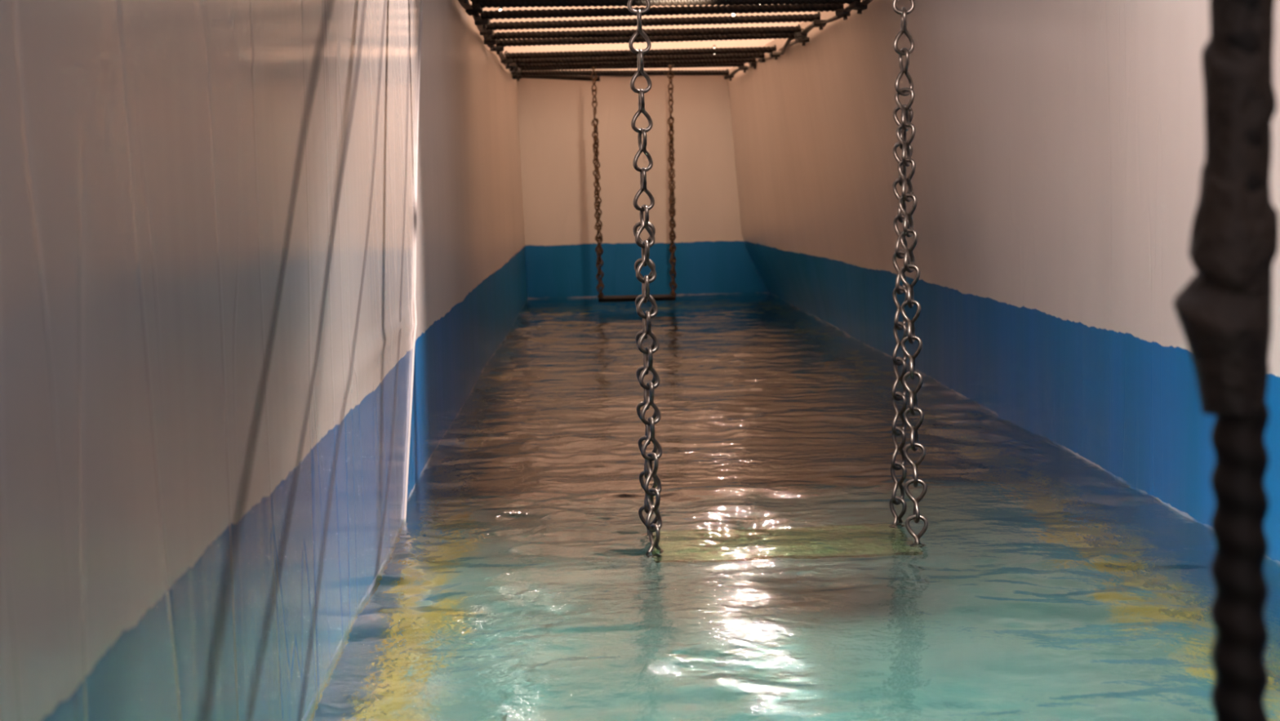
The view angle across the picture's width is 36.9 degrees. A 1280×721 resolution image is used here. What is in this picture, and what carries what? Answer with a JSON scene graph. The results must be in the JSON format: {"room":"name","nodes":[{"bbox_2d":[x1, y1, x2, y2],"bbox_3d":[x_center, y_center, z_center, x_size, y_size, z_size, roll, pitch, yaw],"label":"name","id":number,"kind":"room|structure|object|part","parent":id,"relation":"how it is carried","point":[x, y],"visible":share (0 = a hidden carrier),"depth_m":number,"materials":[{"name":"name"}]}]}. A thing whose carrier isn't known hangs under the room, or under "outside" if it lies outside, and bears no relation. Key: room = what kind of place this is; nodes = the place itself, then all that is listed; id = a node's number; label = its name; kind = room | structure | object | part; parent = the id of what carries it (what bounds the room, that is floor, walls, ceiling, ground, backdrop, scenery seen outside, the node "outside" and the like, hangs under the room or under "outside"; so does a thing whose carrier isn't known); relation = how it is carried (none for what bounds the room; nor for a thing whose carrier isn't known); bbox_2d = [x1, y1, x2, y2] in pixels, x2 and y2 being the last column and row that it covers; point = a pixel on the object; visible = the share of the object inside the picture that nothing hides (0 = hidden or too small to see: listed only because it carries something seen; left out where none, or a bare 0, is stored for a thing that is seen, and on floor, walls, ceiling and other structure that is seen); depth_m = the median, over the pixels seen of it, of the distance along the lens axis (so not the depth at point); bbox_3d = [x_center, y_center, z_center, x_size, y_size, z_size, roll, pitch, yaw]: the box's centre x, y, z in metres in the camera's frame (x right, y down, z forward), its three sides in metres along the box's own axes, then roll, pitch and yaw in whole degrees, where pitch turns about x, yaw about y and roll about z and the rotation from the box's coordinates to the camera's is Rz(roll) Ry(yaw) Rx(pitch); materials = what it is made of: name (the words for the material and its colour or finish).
{"room":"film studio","nodes":[
{"label":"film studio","id":0,"kind":"room"},
{"bbox_2d":[407,0,527,500],"bbox_3d":[-0.538,0.169,5.371,0.098,2.599,11.901,-1,5,-2],"label":"wall","id":1,"kind":"structure","parent":0,"point":[471,290],"depth_m":5.82,"materials":[{"name":"white paint"}]},
{"bbox_2d":[0,0,423,720],"bbox_3d":[-0.430,-0.137,2.451,0.022,1.250,4.533,-1,5,-2],"label":"plastic sheet","id":2,"kind":"object","parent":1,"relation":"attached to","point":[208,208],"visible":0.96,"depth_m":1.77,"materials":[{"name":"plastic"}]},
{"bbox_2d":[468,0,816,70],"bbox_3d":[0.111,-1.429,8.390,1.850,0.010,5.750,-1,5,-2],"label":"ceiling","id":3,"kind":"structure","parent":0,"point":[757,42],"depth_m":8.07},
{"bbox_2d":[590,64,677,302],"bbox_3d":[-0.028,-0.927,9.867,0.450,1.242,0.218,-1,5,-2],"label":"swing","id":4,"kind":"object","parent":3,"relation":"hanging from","point":[672,296],"visible":0.99,"depth_m":9.83,"materials":[{"name":"metal"}]},
{"bbox_3d":[-0.018,-0.321,9.922,0.399,0.025,0.218,-1,5,-2],"label":"seat","id":5,"kind":"part","parent":4,"relation":"part of","materials":[{"name":"brown wood"}]},
{"bbox_2d":[457,0,872,81],"bbox_3d":[0.092,-1.130,5.874,1.321,0.127,9.644,-1,5,-2],"label":"metal grate","id":6,"kind":"object","parent":3,"relation":"attached to","point":[544,65],"visible":0.94,"depth_m":7.50,"materials":[{"name":"black metal"}]},
{"bbox_2d":[626,0,928,551],"bbox_3d":[0.246,-0.286,3.456,0.532,1.376,0.308,-1,5,-2],"label":"chains","id":7,"kind":"object","parent":6,"relation":"hanging from","point":[902,216],"visible":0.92,"depth_m":3.44,"materials":[{"name":"metal"}]},
{"bbox_2d":[516,75,768,299],"bbox_3d":[0.041,-0.382,11.310,1.850,2.599,0.080,-1,5,-2],"label":"wall","id":8,"kind":"structure","parent":0,"point":[556,117],"depth_m":11.21,"materials":[{"name":"white paint"}]},
{"bbox_2d":[582,75,650,76],"bbox_3d":[-0.111,-1.653,11.144,1.260,0.016,0.008,-1,5,-2],"label":"trim","id":9,"kind":"structure","parent":8,"relation":"attached to","point":[582,75],"depth_m":11.14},
{"bbox_2d":[304,293,1279,720],"bbox_3d":[0.220,0.146,5.431,1.518,0.017,11.770,-1,5,-2],"label":"water","id":10,"kind":"object","parent":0,"point":[519,580],"visible":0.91,"depth_m":3.28,"materials":[{"name":"teal liquid"}]},
{"bbox_2d":[728,0,1279,564],"bbox_3d":[0.890,0.133,5.418,0.291,2.599,11.900,-1,5,-2],"label":"wall","id":11,"kind":"structure","parent":0,"point":[1058,146],"depth_m":4.86,"materials":[{"name":"white paint"}]},
{"bbox_3d":[0.383,1.238,2.209,1.850,0.200,5.350,-1,5,-2],"label":"floor","id":12,"kind":"structure","parent":0,"visible":0},
{"bbox_2d":[1173,0,1279,720],"bbox_3d":[0.300,0.285,0.990,0.051,1.920,0.045,1,6,25],"label":"rope","id":13,"kind":"object","parent":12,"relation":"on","point":[1224,313],"visible":1,"depth_m":0.95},
{"bbox_3d":[0.309,0.285,0.991,0.036,1.920,0.028,-1,5,-2],"label":"rod","id":14,"kind":"part","parent":13,"relation":"part of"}
]}

